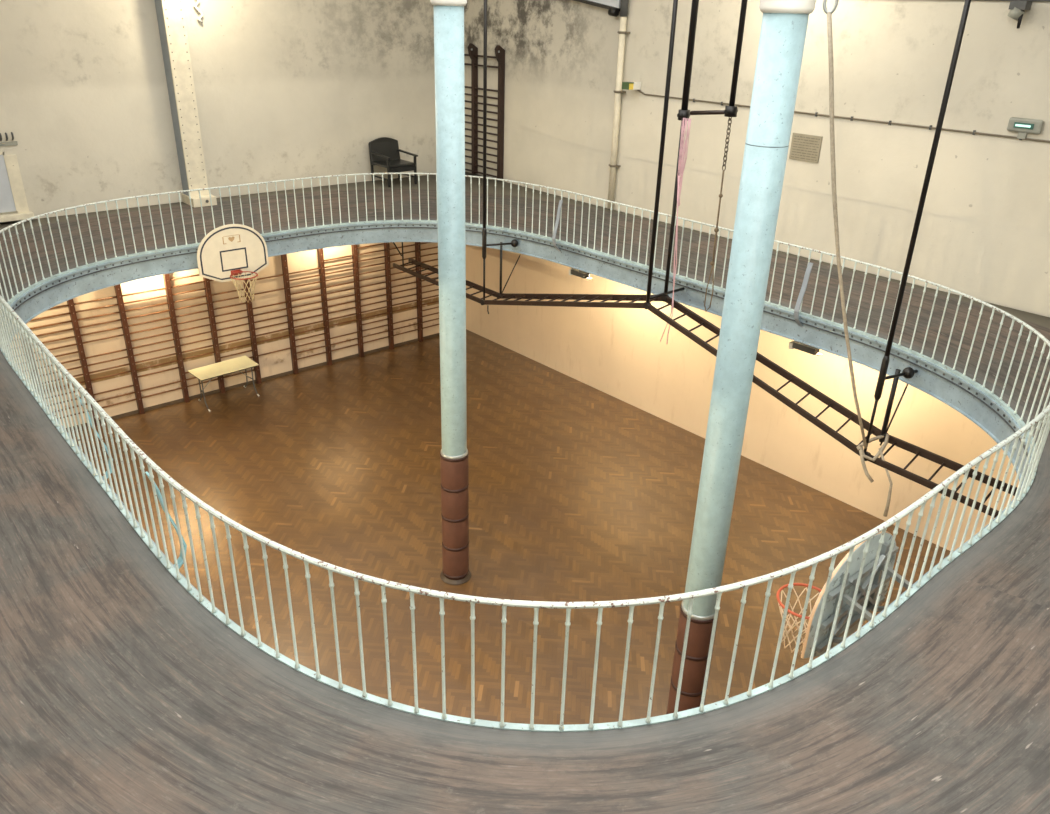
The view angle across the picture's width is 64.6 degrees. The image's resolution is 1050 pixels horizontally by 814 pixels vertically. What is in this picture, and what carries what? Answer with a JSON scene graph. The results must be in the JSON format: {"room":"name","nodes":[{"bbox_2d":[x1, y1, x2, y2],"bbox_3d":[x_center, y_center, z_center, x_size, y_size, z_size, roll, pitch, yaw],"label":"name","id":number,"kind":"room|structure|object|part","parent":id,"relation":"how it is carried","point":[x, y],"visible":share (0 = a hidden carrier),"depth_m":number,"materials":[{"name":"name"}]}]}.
{"room":"gymnasium","nodes":[
{"label":"gymnasium","id":0,"kind":"room"},
{"bbox_2d":[0,0,439,427],"bbox_3d":[-6.696,-5.179,16.207,14.100,10.600,0.300,-19,32,-37],"label":"wall","id":1,"kind":"structure","parent":0,"point":[285,89],"depth_m":16.75,"materials":[{"name":"paint"}]},
{"bbox_2d":[0,132,17,145],"bbox_3d":[-9.092,-4.473,13.948,1.000,0.222,0.113,-19,32,-37],"label":"hook rack","id":2,"kind":"object","parent":1,"relation":"attached to","point":[12,142],"visible":1,"depth_m":14.18,"materials":[{"name":"grey metal"}]},
{"bbox_3d":[-9.121,-4.414,14.011,1.000,0.060,0.029,-19,32,-37],"label":"rail","id":3,"kind":"part","parent":2,"relation":"part of","materials":[{"name":"grey plastic"}]},
{"bbox_2d":[0,151,33,221],"bbox_3d":[-9.218,-3.723,14.170,1.280,1.150,0.159,-19,32,-37],"label":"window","id":4,"kind":"structure","parent":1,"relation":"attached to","point":[12,193],"depth_m":14.47,"materials":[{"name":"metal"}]},
{"bbox_3d":[-9.344,-3.751,14.116,1.040,0.960,0.049,-19,32,-37],"label":"door","id":5,"kind":"part","parent":4,"relation":"part of","materials":[{"name":"white"}]},
{"bbox_3d":[-9.231,-3.249,14.395,1.280,0.100,0.159,-19,32,-37],"label":"sill","id":6,"kind":"part","parent":4,"relation":"part of","materials":[{"name":"beige paint"}]},
{"bbox_2d":[193,0,203,23],"bbox_3d":[-6.072,-7.432,15.380,0.213,0.611,0.076,-19,32,-37],"label":"wall hook","id":7,"kind":"object","parent":1,"relation":"attached to","point":[198,1],"visible":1,"depth_m":15.42,"materials":[{"name":"white paint"}]},
{"bbox_2d":[11,242,438,425],"bbox_3d":[-5.969,-2.047,18.167,10.590,3.300,0.112,-19,32,-37],"label":"wall bars","id":8,"kind":"object","parent":1,"relation":"attached to","point":[120,303],"visible":0.85,"depth_m":18.11,"materials":[{"name":"brown wood"}]},
{"bbox_2d":[66,333,439,430],"bbox_3d":[-6.727,-0.369,18.355,13.495,0.070,0.019,-19,32,-37],"label":"baseboard","id":9,"kind":"structure","parent":1,"relation":"attached to","point":[436,334],"depth_m":18.84,"materials":[{"name":"brown wood"}]},
{"bbox_2d":[67,329,949,724],"bbox_3d":[-1.046,2.717,12.511,14.100,0.200,18.050,-19,32,-37],"label":"floor","id":10,"kind":"structure","parent":0,"point":[578,492],"depth_m":13.88,"materials":[{"name":"brown wood"}]},
{"bbox_2d":[188,356,259,411],"bbox_3d":[-6.440,-0.518,17.887,1.311,0.752,0.708,-22,34,-40],"label":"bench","id":11,"kind":"object","parent":10,"relation":"on","point":[241,363],"visible":1,"depth_m":17.67,"materials":[{"name":"beige wood"}]},
{"bbox_3d":[-6.693,-0.269,17.390,0.026,0.702,0.208,-19,32,-37],"label":"leg","id":12,"kind":"part","parent":11,"relation":"part of","materials":[{"name":"grey metal"}]},
{"bbox_2d":[430,0,470,584],"bbox_3d":[-0.914,-2.223,10.341,0.539,10.589,0.539,0,25,-3],"label":"column","id":13,"kind":"structure","parent":10,"relation":"on","point":[448,14],"depth_m":10.46,"materials":[{"name":"metal"}]},
{"bbox_3d":[-1.048,2.533,12.601,0.470,0.054,0.470,-19,32,-37],"label":"plate","id":14,"kind":"part","parent":13,"relation":"part of","materials":[{"name":"metal"}]},
{"bbox_2d":[666,0,815,713],"bbox_3d":[1.922,-0.743,7.394,0.539,10.589,0.539,0,25,-3],"label":"column","id":15,"kind":"structure","parent":10,"relation":"on","point":[784,24],"depth_m":7.22,"materials":[{"name":"metal"}]},
{"bbox_2d":[464,0,1049,550],"bbox_3d":[4.418,-3.919,14.215,0.300,10.600,17.750,-19,32,-37],"label":"wall","id":16,"kind":"structure","parent":0,"point":[983,234],"depth_m":14.23,"materials":[{"name":"paint"}]},
{"bbox_2d":[464,43,504,178],"bbox_3d":[-1.052,-6.890,19.387,0.229,2.908,1.526,-19,32,-37],"label":"wall bars","id":17,"kind":"object","parent":16,"relation":"attached to","point":[472,49],"visible":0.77,"depth_m":19.26,"materials":[{"name":"brown wood"}]},
{"bbox_2d":[574,0,620,16],"bbox_3d":[0.984,-8.246,16.230,0.198,1.090,2.404,-19,32,-37],"label":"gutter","id":18,"kind":"object","parent":16,"relation":"attached to","point":[613,6],"visible":0.98,"depth_m":15.71,"materials":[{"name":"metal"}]},
{"bbox_3d":[1.669,-7.444,15.666,0.140,0.159,0.177,-19,32,-37],"label":"knob","id":19,"kind":"part","parent":18,"relation":"part of","materials":[{"name":"black metal"}]},
{"bbox_2d":[607,0,629,207],"bbox_3d":[1.820,-7.019,15.756,0.165,6.424,0.315,-19,32,-37],"label":"downpipe","id":20,"kind":"object","parent":16,"relation":"attached to","point":[622,31],"visible":0.98,"depth_m":16.14,"materials":[{"name":"beige metal"}]},
{"bbox_2d":[622,82,640,89],"bbox_3d":[2.020,-6.091,15.761,0.344,0.135,0.190,-19,32,-37],"label":"sign","id":21,"kind":"object","parent":16,"relation":"attached to","point":[625,85],"visible":1,"depth_m":15.68,"materials":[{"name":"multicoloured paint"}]},
{"bbox_3d":[1.941,-6.072,15.702,0.145,0.125,0.180,-19,32,-37],"label":"frame","id":22,"kind":"part","parent":21,"relation":"part of","materials":[{"name":"green plastic"}]},
{"bbox_2d":[789,133,822,162],"bbox_3d":[4.586,-4.239,13.589,0.022,0.415,0.540,-19,32,-37],"label":"air vent","id":23,"kind":"object","parent":16,"relation":"attached to","point":[804,147],"visible":1,"depth_m":13.57,"materials":[{"name":"beige metal"}]},
{"bbox_2d":[637,90,1049,142],"bbox_3d":[5.980,-4.009,11.912,0.035,0.124,11.754,-19,32,-37],"label":"conduit","id":24,"kind":"object","parent":16,"relation":"attached to","point":[851,118],"visible":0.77,"depth_m":12.48,"materials":[{"name":"grey metal"}]},
{"bbox_2d":[987,0,1049,1],"bbox_3d":[6.813,-5.074,10.368,0.040,0.105,9.300,-19,32,-37],"label":"conduit","id":25,"kind":"object","parent":16,"relation":"attached to","point":[987,0],"visible":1,"depth_m":10.77,"materials":[{"name":"grey metal"}]},
{"bbox_2d":[1007,1,1031,28],"bbox_3d":[6.380,-5.084,10.771,0.190,0.321,0.218,-19,32,-37],"label":"spotlight","id":26,"kind":"object","parent":25,"relation":"hanging from","point":[1017,8],"visible":1,"depth_m":10.70,"materials":[{"name":"grey metal"}]},
{"bbox_3d":[6.406,-5.017,10.758,0.055,0.213,0.057,14,28,24],"label":"stem","id":27,"kind":"part","parent":26,"relation":"part of","materials":[{"name":"black metal"}]},
{"bbox_2d":[1007,117,1043,138],"bbox_3d":[6.676,-3.722,11.115,0.084,0.260,0.430,-19,32,-37],"label":"exit light","id":28,"kind":"object","parent":16,"relation":"attached to","point":[1023,126],"visible":1,"depth_m":11.08,"materials":[{"name":"grey plastic"}]},
{"bbox_3d":[-0.771,-7.034,7.877,14.100,0.200,18.050,-19,32,-37],"label":"ceiling","id":29,"kind":"structure","parent":0,"visible":0},
{"bbox_2d":[393,0,1016,517],"bbox_3d":[2.001,-4.603,12.768,1.350,8.245,13.910,-19,32,-37],"label":"ladder","id":30,"kind":"object","parent":29,"relation":"hanging from","point":[908,372],"visible":0.92,"depth_m":11.80,"materials":[{"name":"black metal"}]},
{"bbox_3d":[-2.675,-3.679,18.209,0.032,1.218,0.348,0,25,-2],"label":"hanger rod","id":31,"kind":"part","parent":30,"relation":"part of","materials":[{"name":"black metal"}]},
{"bbox_3d":[-1.887,-2.623,17.507,0.045,0.090,3.250,-19,32,-37],"label":"rail","id":32,"kind":"part","parent":30,"relation":"part of","materials":[{"name":"brown wood"}]},
{"bbox_3d":[-1.567,-2.779,17.736,0.045,0.105,3.250,-19,32,-37],"label":"rail","id":33,"kind":"part","parent":30,"relation":"part of","materials":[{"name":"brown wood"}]},
{"bbox_3d":[-0.705,-5.697,14.658,0.082,8.030,0.086,-19,32,-37],"label":"hanger rod","id":34,"kind":"part","parent":30,"relation":"part of","materials":[{"name":"black metal"}]},
{"bbox_3d":[-0.474,-2.692,16.389,0.044,1.130,0.044,13,28,23],"label":"hanger rod","id":35,"kind":"part","parent":30,"relation":"part of","materials":[{"name":"black metal"}]},
{"bbox_3d":[-0.439,-3.129,15.994,0.705,0.150,0.145,-10,28,-24],"label":"arm","id":36,"kind":"part","parent":30,"relation":"part of","materials":[{"name":"black metal"}]},
{"bbox_3d":[0.553,-1.834,14.760,0.045,1.140,4.208,-19,32,-37],"label":"rail","id":37,"kind":"part","parent":30,"relation":"part of","materials":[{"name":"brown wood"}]},
{"bbox_3d":[0.872,-1.987,14.991,0.045,1.149,4.212,-19,32,-37],"label":"rail","id":38,"kind":"part","parent":30,"relation":"part of","materials":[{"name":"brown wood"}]},
{"bbox_3d":[2.022,-4.757,11.613,0.059,6.975,0.059,-7,27,-17],"label":"hanger rod","id":39,"kind":"part","parent":30,"relation":"part of","materials":[{"name":"black metal"}]},
{"bbox_3d":[2.264,-1.820,13.307,0.850,0.048,0.048,-19,32,-37],"label":"arm","id":40,"kind":"part","parent":30,"relation":"part of","materials":[{"name":"black metal"}]},
{"bbox_3d":[2.287,-2.998,12.752,0.055,2.835,0.055,-7,27,-17],"label":"hanger rod","id":41,"kind":"part","parent":30,"relation":"part of","materials":[{"name":"black metal"}]},
{"bbox_3d":[3.201,-0.477,11.998,0.045,1.084,3.948,-19,32,-37],"label":"rail","id":42,"kind":"part","parent":30,"relation":"part of","materials":[{"name":"brown wood"}]},
{"bbox_3d":[3.522,-0.675,12.207,0.045,0.995,3.950,-19,32,-37],"label":"rail","id":43,"kind":"part","parent":30,"relation":"part of","materials":[{"name":"brown wood"}]},
{"bbox_3d":[4.783,-0.008,10.900,0.059,1.040,0.059,-7,27,-17],"label":"hanger rod","id":44,"kind":"part","parent":30,"relation":"part of","materials":[{"name":"black metal"}]},
{"bbox_3d":[4.757,-0.409,10.578,0.638,0.150,0.145,-10,28,-24],"label":"arm","id":45,"kind":"part","parent":30,"relation":"part of","materials":[{"name":"black metal"}]},
{"bbox_3d":[4.552,-2.976,9.187,0.080,7.980,0.084,-19,32,-37],"label":"hanger rod","id":46,"kind":"part","parent":30,"relation":"part of","materials":[{"name":"black metal"}]},
{"bbox_3d":[5.212,1.070,10.127,0.045,0.164,2.283,-19,32,-37],"label":"rail","id":47,"kind":"part","parent":30,"relation":"part of","materials":[{"name":"brown wood"}]},
{"bbox_3d":[5.534,0.819,10.312,0.045,0.170,2.283,-19,32,-37],"label":"rail","id":48,"kind":"part","parent":30,"relation":"part of","materials":[{"name":"brown wood"}]},
{"bbox_2d":[677,0,747,170],"bbox_3d":[2.634,-5.696,11.126,0.240,4.830,0.990,-19,32,-37],"label":"frame","id":49,"kind":"object","parent":29,"relation":"hanging from","point":[731,110],"visible":1,"depth_m":11.61,"materials":[{"name":"black metal"}]},
{"bbox_2d":[660,118,690,343],"bbox_3d":[2.295,-2.600,12.632,0.169,3.375,0.404,5,26,8],"label":"ropes","id":50,"kind":"object","parent":49,"relation":"hanging from","point":[683,147],"visible":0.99,"depth_m":12.37,"materials":[{"name":"pink fabric"}]},
{"bbox_3d":[2.286,-2.224,12.798,0.159,2.554,0.376,8,26,12],"label":"cord","id":51,"kind":"part","parent":50,"relation":"part of","materials":[{"name":"pink fabric"}]},
{"bbox_3d":[2.320,-3.604,12.327,0.011,1.295,0.145,-19,32,-37],"label":"cord","id":52,"kind":"part","parent":50,"relation":"part of","materials":[{"name":"pink fabric"}]},
{"bbox_3d":[2.318,-3.833,12.229,0.011,0.798,0.076,-19,32,-37],"label":"cord","id":53,"kind":"part","parent":50,"relation":"part of","materials":[{"name":"pink fabric"}]},
{"bbox_3d":[2.331,-3.746,12.251,0.011,0.974,0.102,-19,32,-37],"label":"cord","id":54,"kind":"part","parent":50,"relation":"part of","materials":[{"name":"pink fabric"}]},
{"bbox_3d":[2.329,-3.732,12.260,0.011,1.007,0.128,-19,32,-37],"label":"cord","id":55,"kind":"part","parent":50,"relation":"part of","materials":[{"name":"pink fabric"}]},
{"bbox_3d":[2.345,-3.606,12.294,0.011,1.262,0.114,-19,32,-37],"label":"cord","id":56,"kind":"part","parent":50,"relation":"part of","materials":[{"name":"pink fabric"}]},
{"bbox_3d":[2.329,-3.807,12.226,0.011,0.844,0.114,-19,32,-37],"label":"cord","id":57,"kind":"part","parent":50,"relation":"part of","materials":[{"name":"pink fabric"}]},
{"bbox_3d":[2.341,-3.788,12.219,0.011,0.871,0.119,-19,32,-37],"label":"cord","id":58,"kind":"part","parent":50,"relation":"part of","materials":[{"name":"pink fabric"}]},
{"bbox_2d":[704,170,723,310],"bbox_3d":[2.822,-2.416,12.322,0.066,2.130,0.133,-9,27,-21],"label":"rope","id":59,"kind":"object","parent":49,"relation":"hanging from","point":[716,229],"visible":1,"depth_m":12.34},
{"bbox_3d":[2.850,-3.727,11.717,0.053,0.778,0.053,3,25,3],"label":"chain","id":60,"kind":"part","parent":49,"relation":"part of","materials":[{"name":"metal"}]},
{"bbox_2d":[823,0,891,516],"bbox_3d":[4.179,-2.818,9.603,1.876,8.643,0.646,17,29,29],"label":"rope","id":61,"kind":"object","parent":29,"relation":"hanging from","point":[829,13],"visible":1,"depth_m":10.06,"materials":[{"name":"beige fabric"}]},
{"bbox_3d":[3.886,-1.909,9.970,1.393,5.094,0.077,13,28,22],"label":"cord","id":62,"kind":"part","parent":61,"relation":"part of","materials":[{"name":"fabric"}]},
{"bbox_3d":[-6.137,-0.347,6.072,0.300,10.600,17.450,-19,32,-37],"label":"wall","id":63,"kind":"structure","parent":0,"visible":0},
{"bbox_2d":[0,172,1049,813],"bbox_3d":[-0.946,-0.841,10.820,13.494,0.687,17.444,-19,32,-37],"label":"track","id":64,"kind":"object","parent":63,"relation":"attached to","point":[121,692],"visible":0.79,"depth_m":5.22,"materials":[{"name":"paint"}]},
{"bbox_2d":[155,0,216,207],"bbox_3d":[-6.323,-6.903,15.010,0.460,6.420,0.626,-19,32,-37],"label":"pillar","id":65,"kind":"structure","parent":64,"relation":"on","point":[170,13],"depth_m":15.50,"materials":[{"name":"beige metal"}]},
{"bbox_3d":[-6.423,-6.950,15.090,0.350,6.410,0.356,-19,32,-37],"label":"plate","id":66,"kind":"part","parent":65,"relation":"part of","materials":[{"name":"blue metal"}]},
{"bbox_2d":[197,224,268,302],"bbox_3d":[-5.168,-2.593,14.752,0.959,1.290,0.951,3,25,2],"label":"basketball hoop","id":67,"kind":"object","parent":64,"relation":"attached to","point":[230,252],"visible":1,"depth_m":14.68,"materials":[{"name":"grey metal"}]},
{"bbox_2d":[368,137,417,186],"bbox_3d":[-2.943,-5.497,18.605,0.775,0.952,0.833,-19,32,-37],"label":"armchair","id":68,"kind":"object","parent":64,"relation":"on","point":[383,151],"visible":0.97,"depth_m":18.62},
{"bbox_3d":[-3.444,-5.479,18.662,0.045,0.844,0.115,-19,32,-37],"label":"leg","id":69,"kind":"part","parent":68,"relation":"part of","materials":[{"name":"black wood"}]},
{"bbox_3d":[-3.194,-5.550,18.314,0.075,0.074,0.800,-19,32,-37],"label":"armrest","id":70,"kind":"part","parent":68,"relation":"part of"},
{"bbox_3d":[-3.163,-5.787,18.756,0.740,0.570,0.137,-19,32,-37],"label":"backrest","id":71,"kind":"part","parent":68,"relation":"part of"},
{"bbox_3d":[-2.993,-5.147,18.236,0.045,0.630,0.045,-19,32,-37],"label":"leg","id":72,"kind":"part","parent":68,"relation":"part of","materials":[{"name":"black wood"}]},
{"bbox_3d":[-2.947,-5.459,18.627,0.740,0.060,0.680,-19,32,-37],"label":"seat","id":73,"kind":"part","parent":68,"relation":"part of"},
{"bbox_3d":[-2.663,-5.733,18.732,0.075,0.074,0.800,-19,32,-37],"label":"armrest","id":74,"kind":"part","parent":68,"relation":"part of","materials":[{"name":"black wood"}]},
{"bbox_3d":[-2.463,-5.331,18.655,0.045,0.630,0.045,-19,32,-37],"label":"leg","id":75,"kind":"part","parent":68,"relation":"part of","materials":[{"name":"black wood"}]},
{"bbox_2d":[0,173,1049,731],"bbox_3d":[-0.933,-1.245,10.616,9.257,1.134,12.825,-19,32,-37],"label":"railing","id":76,"kind":"object","parent":64,"relation":"on","point":[5,308],"visible":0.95,"depth_m":6.18,"materials":[{"name":"metal"}]},
{"bbox_2d":[569,268,591,279],"bbox_3d":[1.041,-2.697,15.569,0.220,0.541,0.457,-19,32,-37],"label":"floodlight","id":77,"kind":"object","parent":64,"relation":"attached to","point":[572,271],"visible":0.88,"depth_m":15.56,"materials":[{"name":"grey metal"}]},
{"bbox_2d":[789,341,821,355],"bbox_3d":[4.194,-1.071,12.336,0.220,0.541,0.457,-19,32,-37],"label":"floodlight","id":78,"kind":"object","parent":64,"relation":"attached to","point":[794,344],"visible":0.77,"depth_m":12.34,"materials":[{"name":"grey metal"}]},
{"bbox_2d":[776,531,912,658],"bbox_3d":[2.612,1.589,6.635,0.995,1.290,1.034,2,25,0],"label":"basketball hoop","id":79,"kind":"object","parent":64,"relation":"attached to","point":[837,576],"visible":0.79,"depth_m":6.47,"materials":[{"name":"grey wood"}]}
]}

